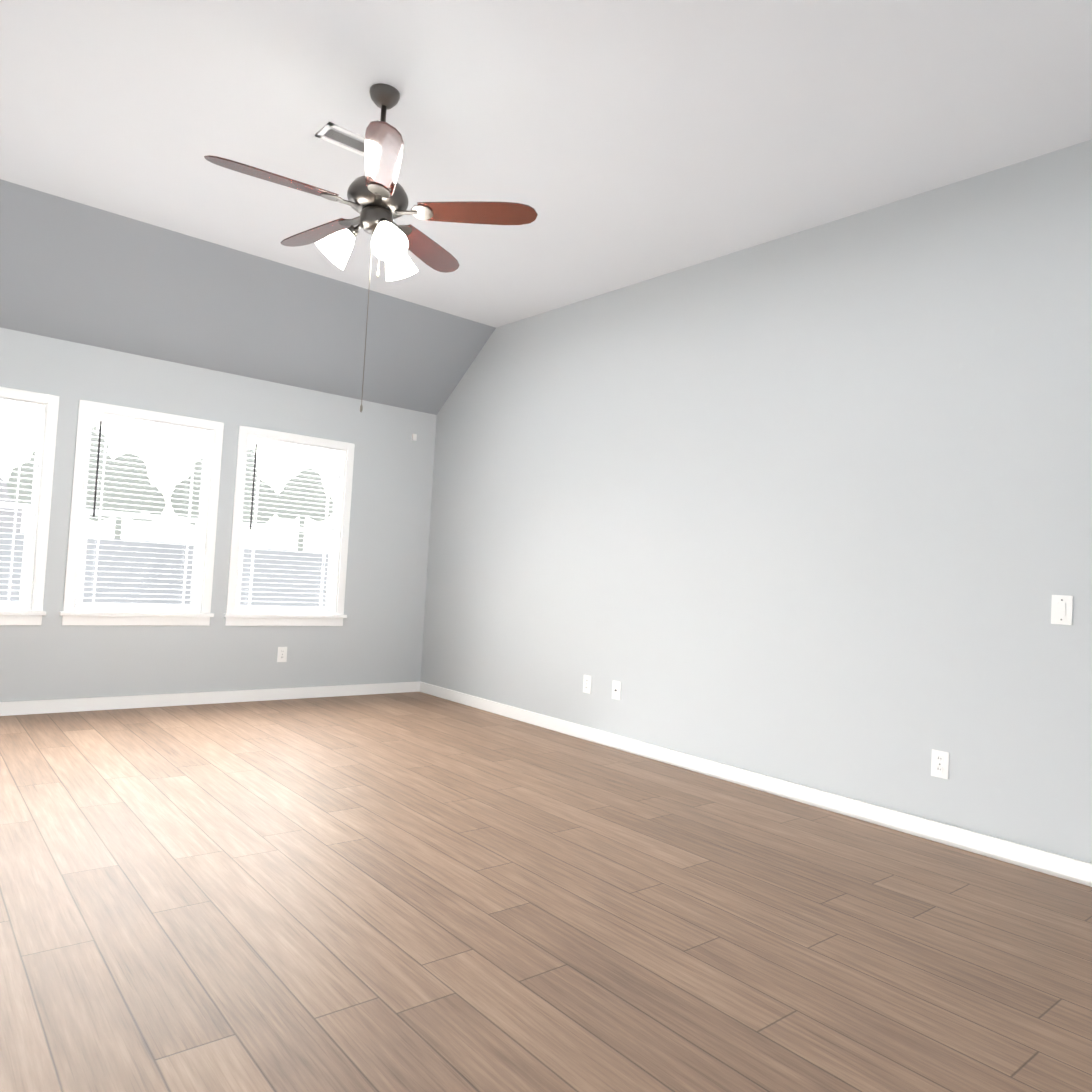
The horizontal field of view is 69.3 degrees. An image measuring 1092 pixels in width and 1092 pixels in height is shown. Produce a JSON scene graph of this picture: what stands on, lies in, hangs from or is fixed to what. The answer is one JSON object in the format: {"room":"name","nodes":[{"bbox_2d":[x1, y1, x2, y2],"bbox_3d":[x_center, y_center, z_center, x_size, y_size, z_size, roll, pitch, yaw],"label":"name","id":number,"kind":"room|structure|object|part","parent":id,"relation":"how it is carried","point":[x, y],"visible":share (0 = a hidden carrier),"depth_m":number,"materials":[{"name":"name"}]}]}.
{"room":"empty living room","nodes":[
{"label":"empty living room","id":0,"kind":"room"},
{"bbox_2d":[0,327,436,701],"bbox_3d":[-3.272,-0.113,6.362,5.530,2.800,0.150,5,-3,-40],"label":"wall","id":1,"kind":"structure","parent":0,"point":[376,637],"depth_m":6.74,"materials":[{"name":"grey paint"}]},
{"bbox_2d":[0,387,58,624],"bbox_3d":[-4.144,-0.304,5.596,1.110,1.719,0.185,5,-3,-40],"label":"window","id":2,"kind":"structure","parent":1,"relation":"in","point":[25,574],"depth_m":5.86,"materials":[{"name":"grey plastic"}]},
{"bbox_2d":[0,399,43,609],"bbox_3d":[-4.135,-0.316,5.586,0.894,1.520,0.071,5,-3,-40],"label":"window blind","id":3,"kind":"object","parent":2,"relation":"attached to","point":[21,407],"visible":1,"depth_m":5.79,"materials":[{"name":"white plastic"}]},
{"bbox_2d":[59,400,223,625],"bbox_3d":[-3.222,-0.225,6.360,1.110,1.719,0.185,5,-3,-40],"label":"window","id":4,"kind":"structure","parent":1,"relation":"in","point":[193,597],"depth_m":6.34,"materials":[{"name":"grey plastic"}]},
{"bbox_2d":[75,413,211,611],"bbox_3d":[-3.213,-0.236,6.349,0.894,1.520,0.071,5,-3,-40],"label":"window blind","id":5,"kind":"object","parent":4,"relation":"attached to","point":[101,419],"visible":0.94,"depth_m":6.32,"materials":[{"name":"white plastic"}]},
{"bbox_2d":[0,681,419,715],"bbox_3d":[-3.301,1.234,6.242,5.220,0.100,0.018,5,-3,-40],"label":"baseboard","id":6,"kind":"structure","parent":1,"relation":"attached to","point":[176,699],"depth_m":6.55,"materials":[{"name":"white wood"}]},
{"bbox_2d":[277,647,286,661],"bbox_3d":[-2.349,0.966,7.032,0.085,0.135,0.010,5,-3,-40],"label":"electrical outlet","id":7,"kind":"object","parent":1,"relation":"attached to","point":[282,654],"visible":1,"depth_m":7.03,"materials":[{"name":"white plastic"}]},
{"bbox_2d":[223,426,354,625],"bbox_3d":[-2.300,-0.145,7.123,1.110,1.719,0.185,5,-3,-40],"label":"window","id":8,"kind":"structure","parent":1,"relation":"in","point":[329,574],"depth_m":7.14,"materials":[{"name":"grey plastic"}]},
{"bbox_2d":[236,437,343,613],"bbox_3d":[-2.291,-0.156,7.113,0.894,1.520,0.071,5,-3,-40],"label":"window blind","id":9,"kind":"object","parent":8,"relation":"attached to","point":[284,446],"visible":0.9,"depth_m":7.08,"materials":[{"name":"white plastic"}]},
{"bbox_2d":[412,434,416,440],"bbox_3d":[-1.312,-1.083,7.862,0.045,0.065,0.022,5,-3,-40],"label":"detector","id":10,"kind":"object","parent":1,"relation":"attached to","point":[414,437],"visible":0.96,"depth_m":7.85,"materials":[{"name":"white plastic"}]},
{"bbox_2d":[0,179,495,414],"bbox_3d":[-2.407,-2.210,6.596,7.200,1.500,1.360,5,-3,-40],"label":"ceiling","id":11,"kind":"structure","parent":0,"point":[74,271],"depth_m":6.15,"materials":[{"name":"grey paint"}]},
{"bbox_2d":[0,692,1091,1091],"bbox_3d":[0.212,1.414,3.055,7.200,0.100,9.850,5,-3,-40],"label":"floor","id":12,"kind":"structure","parent":0,"point":[402,892],"depth_m":2.80,"materials":[{"name":"laminate"}]},
{"bbox_2d":[0,0,1091,327],"bbox_3d":[0.804,-2.436,2.742,7.200,0.973,8.670,5,-3,-40],"label":"ceiling","id":13,"kind":"structure","parent":0,"point":[616,144],"depth_m":3.79,"materials":[{"name":"white paint"}]},
{"bbox_2d":[315,122,364,155],"bbox_3d":[-1.008,-2.125,4.159,0.360,0.011,0.170,5,-3,-40],"label":"ceiling vent","id":14,"kind":"object","parent":13,"relation":"in","point":[326,133],"visible":0.56,"depth_m":4.12,"materials":[{"name":"white metal"}]},
{"bbox_2d":[204,83,537,411],"bbox_3d":[-0.845,-1.369,3.662,1.406,1.520,1.419,5,-3,-40],"label":"fan","id":15,"kind":"object","parent":13,"relation":"hanging from","point":[377,197],"visible":1,"depth_m":3.61,"materials":[{"name":"brown wood"}]},
{"bbox_3d":[-1.185,-1.595,3.419,0.550,0.007,0.156,5,11,-33],"label":"blade","id":16,"kind":"part","parent":15,"relation":"part of","materials":[{"name":"red wood"}]},
{"bbox_3d":[-1.152,-1.573,3.976,0.550,0.007,0.156,1,10,39],"label":"blade","id":17,"kind":"part","parent":15,"relation":"part of","materials":[{"name":"red wood"}]},
{"bbox_3d":[-0.978,-1.382,3.663,0.174,0.182,0.164,3,-2,-2],"label":"lamp shade","id":18,"kind":"part","parent":15,"relation":"part of","materials":[{"name":"white glass"}]},
{"bbox_3d":[-0.884,-1.471,3.668,0.088,0.079,0.052,3,-2,-2],"label":"arm","id":19,"kind":"part","parent":15,"relation":"part of"},
{"bbox_3d":[-0.810,-1.034,3.653,0.067,0.856,0.042,5,-3,-40],"label":"chain","id":20,"kind":"part","parent":15,"relation":"part of","materials":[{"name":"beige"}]},
{"bbox_3d":[-0.782,-1.619,3.676,0.280,0.137,0.280,5,-3,-40],"label":"motor","id":21,"kind":"part","parent":15,"relation":"part of","materials":[{"name":"grey metal"}]},
{"bbox_3d":[-0.665,-1.573,3.215,0.156,0.007,0.550,17,-5,-14],"label":"blade","id":22,"kind":"part","parent":15,"relation":"part of","materials":[{"name":"red wood"}]},
{"bbox_3d":[-0.701,-1.372,3.512,0.164,0.182,0.174,4,-2,-32],"label":"lamp shade","id":23,"kind":"part","parent":15,"relation":"part of","materials":[{"name":"white glass"}]},
{"bbox_3d":[-0.710,-1.361,3.828,0.164,0.182,0.174,2,-2,28],"label":"lamp shade","id":24,"kind":"part","parent":15,"relation":"part of","materials":[{"name":"white glass"}]},
{"bbox_3d":[-0.613,-1.537,4.116,0.156,0.007,0.550,-11,-7,20],"label":"blade","id":25,"kind":"part","parent":15,"relation":"part of","materials":[{"name":"red wood"}]},
{"bbox_3d":[-0.312,-1.538,3.646,0.550,0.007,0.156,3,-15,3],"label":"blade","id":26,"kind":"part","parent":15,"relation":"part of","materials":[{"name":"red wood"}]},
{"bbox_2d":[420,139,1091,862],"bbox_3d":[1.160,-0.505,5.300,0.120,4.000,7.130,5,-3,-40],"label":"wall","id":27,"kind":"structure","parent":0,"point":[810,507],"depth_m":4.63,"materials":[{"name":"grey paint"}]},
{"bbox_2d":[583,675,591,693],"bbox_3d":[0.315,1.059,6.056,0.010,0.135,0.085,5,-3,-40],"label":"electrical outlet","id":28,"kind":"object","parent":27,"relation":"attached to","point":[587,679],"visible":1,"depth_m":6.05,"materials":[{"name":"white plastic"}]},
{"bbox_2d":[612,680,620,699],"bbox_3d":[0.514,1.061,5.809,0.018,0.135,0.085,5,-3,-40],"label":"electrical outlet","id":29,"kind":"object","parent":27,"relation":"attached to","point":[616,690],"visible":1,"depth_m":5.81,"materials":[{"name":"white plastic"}]},
{"bbox_2d":[420,681,1091,886],"bbox_3d":[0.582,1.432,5.701,0.034,0.100,5.804,5,-3,-40],"label":"baseboard","id":30,"kind":"structure","parent":27,"relation":"attached to","point":[1057,865],"depth_m":4.50,"materials":[{"name":"white wood"}]},
{"bbox_2d":[931,749,948,778],"bbox_3d":[2.002,1.109,4.014,0.010,0.135,0.085,5,-3,-40],"label":"electrical outlet","id":31,"kind":"object","parent":27,"relation":"attached to","point":[939,764],"visible":1,"depth_m":4.01,"materials":[{"name":"white plastic"}]},
{"bbox_2d":[1051,595,1072,624],"bbox_3d":[2.378,0.294,3.642,0.012,0.135,0.085,5,-3,-40],"label":"light switch","id":32,"kind":"object","parent":27,"relation":"attached to","point":[1061,609],"visible":1,"depth_m":3.64,"materials":[{"name":"white plastic"}]},
{"label":"outside","id":33,"kind":"structure","parent":0,"visible":0},
{"bbox_3d":[-24.345,1.615,36.460,130.000,0.100,72.970,5,-3,-40],"label":"ground","id":34,"kind":"structure","parent":33,"visible":0},
{"bbox_2d":[0,477,22,532],"bbox_3d":[-32.089,-1.587,43.632,5.400,5.950,8.800,5,-3,-40],"label":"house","id":35,"kind":"structure","parent":34,"relation":"on","point":[4,515],"depth_m":41.51,"materials":[{"name":"white"}]},
{"bbox_2d":[7,426,133,510],"bbox_3d":[-23.480,-2.260,39.066,5.321,7.920,3.800,5,-3,-40],"label":"tree","id":36,"kind":"object","parent":34,"relation":"on","point":[89,487],"depth_m":38.80,"materials":[{"name":"plant"}]},
{"bbox_2d":[89,453,165,538],"bbox_3d":[-25.194,-1.843,46.738,4.761,7.460,3.400,5,-3,-40],"label":"tree","id":37,"kind":"object","parent":34,"relation":"on","point":[147,499],"depth_m":46.50,"materials":[{"name":"plant"}]},
{"bbox_2d":[0,531,327,606],"bbox_3d":[-4.848,1.157,20.820,100.000,1.850,0.080,5,-3,-40],"label":"fence","id":38,"kind":"object","parent":34,"relation":"on","point":[151,564],"depth_m":17.68,"materials":[{"name":"grey wood"}]},
{"bbox_2d":[170,446,278,524],"bbox_3d":[-17.784,-1.883,43.782,5.601,8.150,4.000,5,-3,-40],"label":"tree","id":39,"kind":"object","parent":34,"relation":"on","point":[180,491],"depth_m":42.97,"materials":[{"name":"plant"}]},
{"bbox_2d":[275,468,332,550],"bbox_3d":[-14.373,-1.081,46.612,3.641,7.140,2.600,5,-3,-40],"label":"tree","id":40,"kind":"object","parent":34,"relation":"on","point":[301,512],"depth_m":45.86,"materials":[{"name":"plant"}]}
]}

